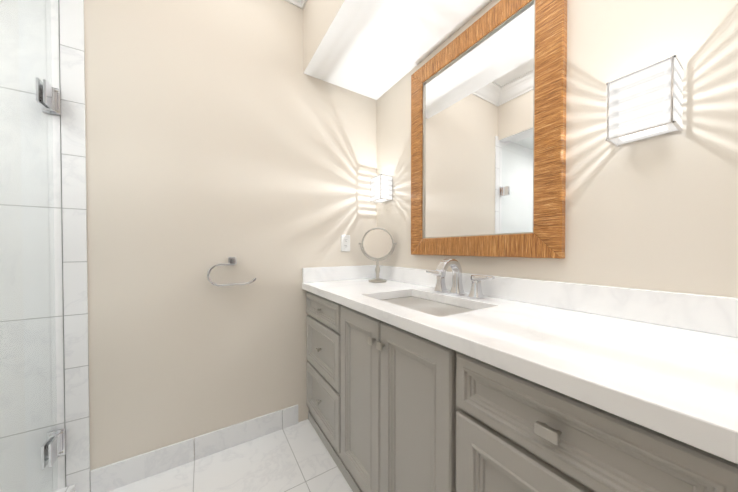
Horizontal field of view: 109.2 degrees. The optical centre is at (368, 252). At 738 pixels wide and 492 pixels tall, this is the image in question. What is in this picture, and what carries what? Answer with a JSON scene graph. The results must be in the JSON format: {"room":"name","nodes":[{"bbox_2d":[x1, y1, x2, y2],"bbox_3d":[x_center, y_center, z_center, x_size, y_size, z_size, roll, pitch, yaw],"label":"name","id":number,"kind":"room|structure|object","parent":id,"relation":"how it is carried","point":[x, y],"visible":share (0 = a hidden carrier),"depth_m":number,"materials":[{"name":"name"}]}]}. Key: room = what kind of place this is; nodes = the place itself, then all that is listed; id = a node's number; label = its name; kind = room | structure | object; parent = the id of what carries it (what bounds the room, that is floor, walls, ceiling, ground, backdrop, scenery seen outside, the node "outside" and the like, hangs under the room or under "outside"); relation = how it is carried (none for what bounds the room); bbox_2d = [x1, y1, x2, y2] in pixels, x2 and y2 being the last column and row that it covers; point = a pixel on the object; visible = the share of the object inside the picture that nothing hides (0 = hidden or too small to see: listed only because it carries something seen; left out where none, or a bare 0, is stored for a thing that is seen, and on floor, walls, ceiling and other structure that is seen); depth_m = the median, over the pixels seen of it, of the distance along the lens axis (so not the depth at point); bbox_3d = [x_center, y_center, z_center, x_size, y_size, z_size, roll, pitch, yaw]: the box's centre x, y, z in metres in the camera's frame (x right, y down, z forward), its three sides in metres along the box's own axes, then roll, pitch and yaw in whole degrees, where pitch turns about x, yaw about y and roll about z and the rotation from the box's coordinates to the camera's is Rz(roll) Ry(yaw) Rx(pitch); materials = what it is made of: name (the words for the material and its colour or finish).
{"room":"bathroom","nodes":[
{"label":"bathroom","id":0,"kind":"room"},
{"bbox_2d":[108,419,352,491],"bbox_3d":[-0.189,1.134,-0.057,2.800,0.060,3.400,0,1,-32],"label":"floor","id":1,"kind":"structure","parent":0,"point":[296,458],"depth_m":1.31,"materials":[{"name":"tile"}]},
{"bbox_2d":[54,484,74,491],"bbox_3d":[-1.282,1.058,0.193,1.020,0.085,1.590,0,1,-32],"label":"curb","id":2,"kind":"object","parent":1,"relation":"on","point":[71,488],"visible":1,"depth_m":1.11,"materials":[{"name":"stone"}]},
{"bbox_2d":[302,287,737,491],"bbox_3d":[0.507,0.669,0.729,0.576,0.849,2.596,0,1,-32],"label":"bathroom vanity","id":3,"kind":"object","parent":1,"relation":"on","point":[440,378],"depth_m":0.66,"materials":[{"name":"grey paint"}]},
{"bbox_2d":[302,279,737,450],"bbox_3d":[0.507,0.224,0.726,0.574,0.040,2.600,0,1,-32],"label":"countertop","id":4,"kind":"structure","parent":3,"relation":"on","point":[680,378],"depth_m":0.56,"materials":[{"name":"white stone"}]},
{"bbox_2d":[359,227,396,282],"bbox_3d":[0.057,0.013,1.723,0.207,0.356,0.160,0,1,-32],"label":"makeup mirror","id":5,"kind":"object","parent":4,"relation":"on","point":[378,244],"visible":1,"depth_m":1.72,"materials":[{"name":"silver metal"}]},
{"bbox_2d":[363,229,391,257],"bbox_3d":[0.057,-0.059,1.722,0.163,0.198,0.126,0,1,-32],"label":"mirror glass","id":6,"kind":"object","parent":5,"relation":"attached to","point":[377,243],"depth_m":1.72,"materials":[{"name":"silver metal"}]},
{"bbox_2d":[378,295,473,314],"bbox_3d":[0.228,0.313,1.119,0.367,0.171,0.537,0,1,-32],"label":"sink","id":7,"kind":"object","parent":4,"relation":"in","point":[423,302],"depth_m":1.20,"materials":[{"name":"white ceramic"}]},
{"bbox_2d":[426,259,497,298],"bbox_3d":[0.376,0.114,1.210,0.148,0.169,0.374,0,1,-32],"label":"faucet","id":8,"kind":"object","parent":4,"relation":"on","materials":[{"name":"silver metal"}]},
{"bbox_2d":[84,0,376,491],"bbox_3d":[-1.070,-0.283,1.321,2.800,2.740,0.100,0,1,-32],"label":"wall","id":9,"kind":"structure","parent":0,"point":[219,131],"depth_m":1.39,"materials":[{"name":"beige paint"}]},
{"bbox_2d":[59,0,89,491],"bbox_3d":[-1.270,-0.061,1.132,0.072,2.300,0.010,0,1,-32],"label":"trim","id":10,"kind":"structure","parent":9,"relation":"attached to","point":[74,197],"depth_m":1.13,"materials":[{"name":"white tile"}]},
{"bbox_2d":[90,404,297,491],"bbox_3d":[-0.843,1.027,1.414,0.933,0.118,0.010,0,1,-32],"label":"baseboard","id":11,"kind":"structure","parent":9,"relation":"attached to","point":[112,476],"depth_m":1.35,"materials":[{"name":"tile"}]},
{"bbox_2d":[207,257,255,286],"bbox_3d":[-0.748,0.103,1.434,0.239,0.154,0.060,0,1,-32],"label":"towel ring","id":12,"kind":"object","parent":9,"relation":"attached to","point":[232,260],"visible":0.96,"depth_m":1.40,"materials":[{"name":"silver metal"}]},
{"bbox_2d":[286,0,306,8],"bbox_3d":[0.393,-1.580,0.277,0.105,0.120,3.200,0,1,-32],"label":"crown molding","id":13,"kind":"structure","parent":9,"relation":"attached to","point":[300,3],"depth_m":1.62,"materials":[{"name":"white paint"}]},
{"bbox_2d":[302,265,373,282],"bbox_3d":[-0.188,0.143,1.811,0.549,0.095,0.020,0,1,-32],"label":"backsplash","id":14,"kind":"structure","parent":9,"relation":"attached to","point":[312,274],"depth_m":1.77,"materials":[{"name":"white stone"}]},
{"bbox_2d":[341,235,349,250],"bbox_3d":[-0.163,-0.064,1.832,0.070,0.115,0.008,0,1,-32],"label":"electrical outlet plate","id":15,"kind":"object","parent":9,"relation":"attached to","point":[345,242],"visible":1,"depth_m":1.83,"materials":[{"name":"white plastic"}]},
{"bbox_2d":[303,0,491,99],"bbox_3d":[0.673,-1.382,0.457,0.560,0.520,3.200,0,1,-32],"label":"ceiling","id":16,"kind":"structure","parent":0,"point":[375,49],"depth_m":1.41,"materials":[{"name":"beige paint"}]},
{"bbox_2d":[374,265,737,334],"bbox_3d":[0.741,0.155,0.872,0.021,0.095,2.600,0,1,-32],"label":"backsplash","id":17,"kind":"structure","parent":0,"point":[718,314],"depth_m":0.81,"materials":[{"name":"white stone"}]},
{"bbox_2d":[376,0,737,297],"bbox_3d":[0.979,-0.274,0.604,0.100,2.740,3.300,0,1,-32],"label":"wall","id":18,"kind":"structure","parent":0,"point":[658,212],"depth_m":0.79,"materials":[{"name":"beige paint"}]},
{"bbox_2d":[370,174,392,202],"bbox_3d":[0.088,-0.439,1.819,0.107,0.166,0.135,0,1,-32],"label":"sconce","id":19,"kind":"object","parent":18,"relation":"attached to","point":[381,189],"visible":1,"depth_m":1.77,"materials":[{"name":"white glass"}]},
{"bbox_2d":[411,0,566,258],"bbox_3d":[0.480,-0.527,1.268,0.032,1.090,0.800,0,1,-32],"label":"mirror","id":20,"kind":"object","parent":18,"relation":"attached to","point":[488,133],"visible":1,"depth_m":1.15,"materials":[{"name":"brown wood"}]},
{"bbox_2d":[424,3,533,237],"bbox_3d":[0.488,-0.527,1.272,0.013,0.908,0.618,0,1,-32],"label":"mirror glass","id":21,"kind":"object","parent":20,"relation":"attached to","point":[479,104],"depth_m":1.20,"materials":[{"name":"silver metal"}]},
{"bbox_2d":[605,55,683,146],"bbox_3d":[0.771,-0.411,0.737,0.107,0.166,0.135,0,1,-32],"label":"sconce","id":22,"kind":"object","parent":18,"relation":"attached to","point":[645,102],"visible":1,"depth_m":0.70,"materials":[{"name":"white glass"}]},
{"bbox_2d":[620,114,667,140],"bbox_3d":[0.770,-0.411,0.736,0.051,0.150,0.087,0,1,-32],"label":"diffuser","id":23,"kind":"object","parent":22,"relation":"attached to","point":[655,131],"depth_m":0.74,"materials":[{"name":"white glass"}]},
{"bbox_3d":[-0.468,-0.264,-0.250,0.100,2.740,3.200,0,1,-32],"label":"wall","id":24,"kind":"structure","parent":0,"visible":0},
{"bbox_2d":[0,0,65,491],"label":"glass shower door","id":25,"kind":"structure","parent":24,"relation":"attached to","point":[33,78],"depth_m":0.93,"materials":[{"name":"clear glass"}]},
{"bbox_2d":[35,77,60,115],"bbox_3d":[-1.295,-0.630,1.052,0.050,0.110,0.088,0,1,-32],"label":"shower door hinge","id":26,"kind":"object","parent":25,"relation":"attached to","point":[49,94],"visible":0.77,"depth_m":1.05,"materials":[{"name":"silver metal"}]},
{"bbox_2d":[41,428,65,469],"bbox_3d":[-1.295,0.805,1.070,0.050,0.110,0.088,0,1,-32],"label":"shower door hinge","id":27,"kind":"object","parent":25,"relation":"attached to","point":[56,447],"visible":0.79,"depth_m":1.07,"materials":[{"name":"silver metal"}]}
]}

